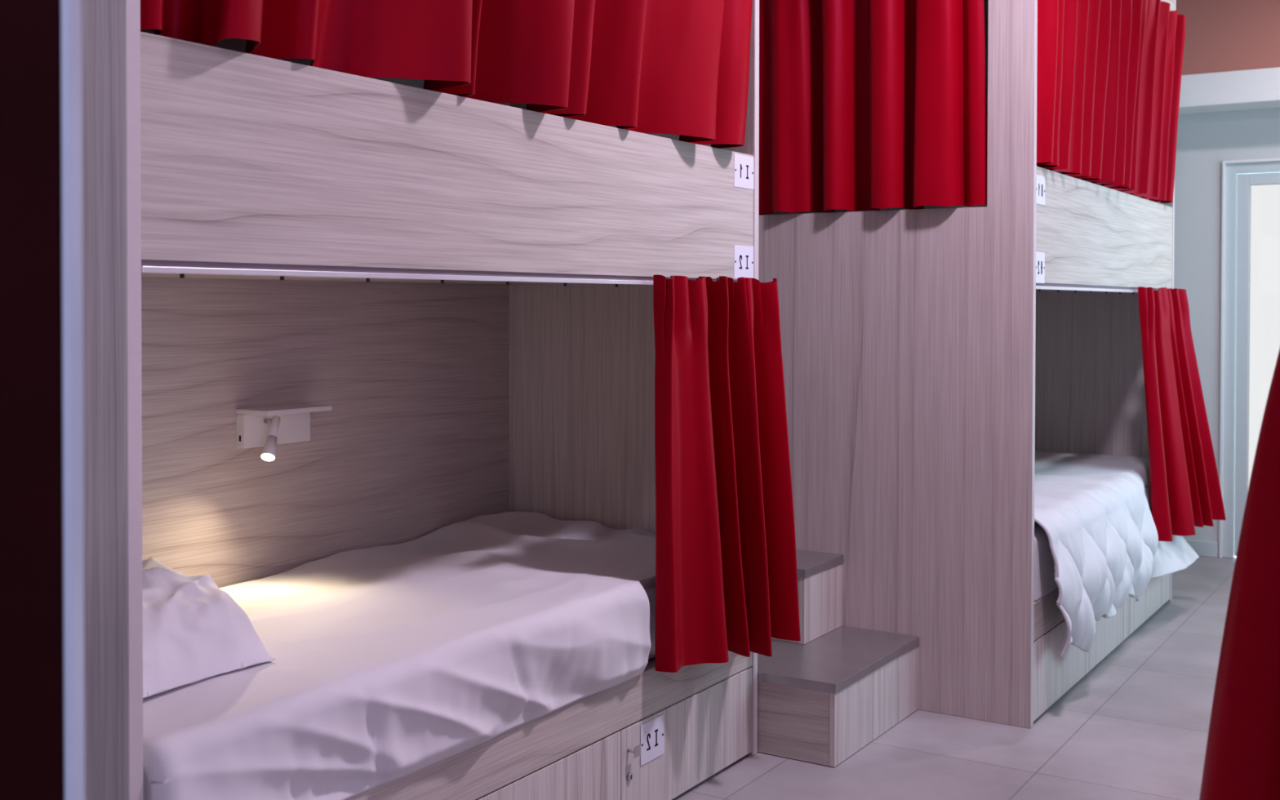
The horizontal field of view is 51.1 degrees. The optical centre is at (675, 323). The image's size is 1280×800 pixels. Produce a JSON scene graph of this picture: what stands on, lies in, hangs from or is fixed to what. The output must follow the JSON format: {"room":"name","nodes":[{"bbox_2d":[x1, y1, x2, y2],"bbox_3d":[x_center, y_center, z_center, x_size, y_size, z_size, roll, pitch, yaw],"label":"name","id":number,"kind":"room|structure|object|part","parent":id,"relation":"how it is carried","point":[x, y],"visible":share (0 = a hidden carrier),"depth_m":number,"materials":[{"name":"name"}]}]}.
{"room":"dormitory","nodes":[
{"label":"dormitory","id":0,"kind":"room"},
{"bbox_2d":[671,555,1235,799],"bbox_3d":[0.844,1.285,3.195,3.790,0.100,8.340,1,1,32],"label":"floor","id":1,"kind":"structure","parent":0,"point":[1135,726],"depth_m":3.89,"materials":[{"name":"grey tile"}]},
{"bbox_2d":[0,0,84,799],"bbox_3d":[-0.832,0.231,0.970,0.746,2.054,0.040,0,1,-11],"label":"door","id":2,"kind":"structure","parent":1,"relation":"on","point":[42,738],"depth_m":1.02,"materials":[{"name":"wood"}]},
{"bbox_2d":[80,0,759,799],"bbox_3d":[-0.674,-0.168,3.144,0.918,2.799,2.051,1,1,32],"label":"bunk bed","id":3,"kind":"object","parent":1,"relation":"on","point":[465,283],"visible":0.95,"depth_m":3.17,"materials":[{"name":"brown wood"}]},
{"bbox_3d":[-1.213,-0.156,2.287,0.895,2.799,0.026,1,1,32],"label":"panel","id":4,"kind":"part","parent":3,"relation":"part of","materials":[{"name":"brown wood"}]},
{"bbox_2d":[235,404,332,461],"bbox_3d":[-0.982,0.275,3.369,0.124,0.125,0.225,1,1,32],"label":"reading lamp","id":5,"kind":"object","parent":3,"relation":"attached to","point":[267,427],"visible":1,"depth_m":3.34,"materials":[{"name":"white paint"}]},
{"bbox_3d":[-1.012,0.245,3.343,0.039,0.012,0.012,1,1,32],"label":"arm","id":6,"kind":"part","parent":5,"relation":"part of","materials":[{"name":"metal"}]},
{"bbox_2d":[235,404,332,416],"bbox_3d":[-0.986,0.218,3.372,0.115,0.012,0.210,1,1,32],"label":"shelf","id":7,"kind":"object","parent":5,"relation":"attached to","point":[293,410],"depth_m":3.34,"materials":[{"name":"white paint"}]},
{"bbox_3d":[-1.056,-0.172,3.378,0.018,2.799,1.998,1,1,32],"label":"panel","id":8,"kind":"part","parent":3,"relation":"part of","materials":[{"name":"brown wood"}]},
{"bbox_2d":[142,511,655,799],"bbox_3d":[-0.649,0.725,3.141,0.920,0.269,1.984,1,1,32],"label":"mattress","id":9,"kind":"object","parent":3,"relation":"on","point":[392,663],"visible":0.75,"depth_m":2.78,"materials":[{"name":"white fabric"}]},
{"bbox_2d":[142,556,275,698],"bbox_3d":[-1.063,0.559,2.616,0.630,0.174,0.645,1,1,32],"label":"pillow","id":10,"kind":"object","parent":9,"relation":"on","point":[193,631],"visible":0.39,"depth_m":2.46,"materials":[{"name":"white fabric"}]},
{"bbox_2d":[140,0,752,148],"bbox_3d":[-0.328,-0.863,2.914,0.242,0.796,1.956,1,1,32],"label":"curtain","id":11,"kind":"object","parent":3,"relation":"hanging from","point":[681,68],"visible":0.98,"depth_m":2.87,"materials":[{"name":"red fabric"}]},
{"bbox_3d":[-0.314,1.105,2.940,0.018,0.240,0.663,1,1,32],"label":"locker door","id":12,"kind":"part","parent":3,"relation":"part of","materials":[{"name":"brown wood"}]},
{"bbox_3d":[-0.313,0.923,2.937,0.018,0.116,1.998,1,1,32],"label":"bed rail","id":13,"kind":"part","parent":3,"relation":"part of","materials":[{"name":"brown wood"}]},
{"bbox_3d":[-0.155,-0.179,4.013,0.895,2.799,0.026,1,1,32],"label":"panel","id":14,"kind":"part","parent":3,"relation":"part of","materials":[{"name":"brown wood"}]},
{"bbox_3d":[-0.102,1.037,3.245,0.024,0.026,0.026,1,1,32],"label":"handle","id":15,"kind":"part","parent":3,"relation":"part of","materials":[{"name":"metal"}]},
{"bbox_3d":[0.035,1.097,3.508,0.018,0.240,0.663,1,1,32],"label":"locker door","id":16,"kind":"part","parent":3,"relation":"part of","materials":[{"name":"brown wood"}]},
{"bbox_2d":[653,274,800,672],"bbox_3d":[0.152,0.376,3.501,0.192,0.998,0.584,1,1,32],"label":"curtain","id":17,"kind":"object","parent":3,"relation":"hanging from","point":[726,574],"visible":1,"depth_m":3.47,"materials":[{"name":"red fabric"}]},
{"bbox_2d":[757,549,919,767],"bbox_3d":[0.133,0.869,4.235,1.104,0.696,0.626,1,1,32],"label":"step","id":18,"kind":"structure","parent":1,"relation":"on","point":[824,696],"depth_m":3.91,"materials":[{"name":"brown wood"}]},
{"bbox_3d":[0.461,0.872,4.235,0.018,0.228,0.284,1,1,32],"label":"panel","id":19,"kind":"part","parent":18,"relation":"part of","materials":[{"name":"brown wood"}]},
{"bbox_3d":[0.593,1.108,3.958,0.018,0.227,0.624,1,1,32],"label":"panel","id":20,"kind":"part","parent":18,"relation":"part of","materials":[{"name":"brown wood"}]},
{"bbox_2d":[758,0,1176,728],"bbox_3d":[0.968,-0.195,5.281,1.547,2.799,2.052,1,1,32],"label":"bunk bed","id":21,"kind":"object","parent":1,"relation":"on","point":[929,353],"visible":0.56,"depth_m":4.24,"materials":[{"name":"brown wood"}]},
{"bbox_3d":[0.833,-0.197,5.364,0.018,2.799,1.999,1,1,32],"label":"panel","id":22,"kind":"part","parent":21,"relation":"part of","materials":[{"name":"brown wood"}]},
{"bbox_2d":[758,0,987,213],"bbox_3d":[0.406,-0.805,4.438,1.303,0.882,0.132,1,1,32],"label":"curtain","id":23,"kind":"object","parent":21,"relation":"hanging from","point":[864,104],"visible":0.65,"depth_m":4.27,"materials":[{"name":"red fabric"}]},
{"bbox_3d":[0.428,-0.184,4.424,1.524,2.799,0.026,1,1,32],"label":"panel","id":24,"kind":"part","parent":21,"relation":"part of","materials":[{"name":"brown wood"}]},
{"bbox_3d":[1.597,0.898,4.910,0.018,0.116,1.999,1,1,32],"label":"bed rail","id":25,"kind":"part","parent":21,"relation":"part of","materials":[{"name":"brown wood"}]},
{"bbox_3d":[1.248,1.087,4.344,0.018,0.240,0.665,1,1,32],"label":"locker door","id":26,"kind":"part","parent":21,"relation":"part of","materials":[{"name":"brown wood"}]},
{"bbox_3d":[1.745,-0.204,5.993,0.920,2.799,0.026,1,1,32],"label":"panel","id":27,"kind":"part","parent":21,"relation":"part of","materials":[{"name":"brown wood"}]},
{"bbox_2d":[1034,486,1147,601],"bbox_3d":[1.233,0.726,5.132,0.879,0.215,1.986,1,1,32],"label":"mattress","id":28,"kind":"object","parent":21,"relation":"on","point":[1045,583],"visible":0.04,"depth_m":4.15,"materials":[{"name":"white fabric"}]},
{"bbox_2d":[1034,450,1199,657],"bbox_3d":[1.294,0.806,5.023,0.948,0.478,1.838,1,1,32],"label":"duvet","id":29,"kind":"object","parent":28,"relation":"on","point":[1093,510],"visible":0.59,"depth_m":4.64,"materials":[{"name":"white fabric"}]},
{"bbox_2d":[1036,0,1186,203],"bbox_3d":[1.612,-0.891,4.873,0.121,0.792,1.956,1,1,32],"label":"curtain","id":30,"kind":"object","parent":21,"relation":"hanging from","point":[1109,72],"visible":0.99,"depth_m":4.68,"materials":[{"name":"red fabric"}]},
{"bbox_3d":[1.597,1.080,4.912,0.018,0.240,0.664,1,1,32],"label":"locker door","id":31,"kind":"part","parent":21,"relation":"part of","materials":[{"name":"brown wood"}]},
{"bbox_3d":[1.945,1.072,5.481,0.018,0.240,0.664,1,1,32],"label":"locker door","id":32,"kind":"part","parent":21,"relation":"part of","materials":[{"name":"brown wood"}]},
{"bbox_2d":[1137,286,1226,541],"bbox_3d":[2.052,0.352,5.430,0.211,0.992,0.854,1,1,32],"label":"curtain","id":33,"kind":"object","parent":21,"relation":"hanging from","point":[1185,491],"visible":0.99,"depth_m":5.33,"materials":[{"name":"red fabric"}]},
{"bbox_3d":[1.580,-0.146,1.962,0.972,2.799,2.052,1,1,32],"label":"bunk bed","id":34,"kind":"object","parent":1,"relation":"on","visible":0},
{"bbox_2d":[1199,348,1279,799],"bbox_3d":[0.889,0.392,1.958,0.229,0.984,0.541,1,1,32],"label":"curtain","id":35,"kind":"object","parent":34,"relation":"hanging from","point":[1242,762],"visible":1,"depth_m":1.76,"materials":[{"name":"red fabric"}]},
{"bbox_2d":[1173,107,1279,557],"bbox_3d":[2.995,-0.311,6.676,3.550,3.000,0.120,1,1,32],"label":"wall","id":36,"kind":"structure","parent":0,"point":[1205,140],"depth_m":6.79,"materials":[{"name":"grey paint"}]},
{"bbox_2d":[1185,539,1217,557],"bbox_3d":[2.092,1.141,7.167,1.522,0.078,0.020,1,1,32],"label":"baseboard","id":37,"kind":"structure","parent":36,"relation":"attached to","point":[1202,548],"depth_m":6.79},
{"bbox_2d":[1178,66,1279,114],"bbox_3d":[2.897,-1.141,6.501,3.548,0.159,0.261,1,1,32],"label":"trim","id":38,"kind":"structure","parent":36,"relation":"attached to","point":[1257,88],"depth_m":6.50,"materials":[{"name":"white paint"}]},
{"bbox_2d":[1218,157,1279,558],"bbox_3d":[3.317,0.191,6.430,1.303,2.003,0.114,1,1,32],"label":"door","id":39,"kind":"structure","parent":36,"relation":"in","point":[1250,344],"depth_m":6.72,"materials":[{"name":"white paint"}]},
{"bbox_3d":[3.329,0.219,6.451,1.055,1.812,0.006,1,1,32],"label":"glass pane","id":40,"kind":"part","parent":39,"relation":"part of","materials":[{"name":"white glass"}]},
{"bbox_2d":[1175,0,1279,75],"bbox_3d":[2.901,-1.515,6.500,3.548,0.586,0.249,1,1,32],"label":"ceiling","id":41,"kind":"structure","parent":0,"point":[1221,35],"depth_m":6.49,"materials":[{"name":"paint"}]}
]}

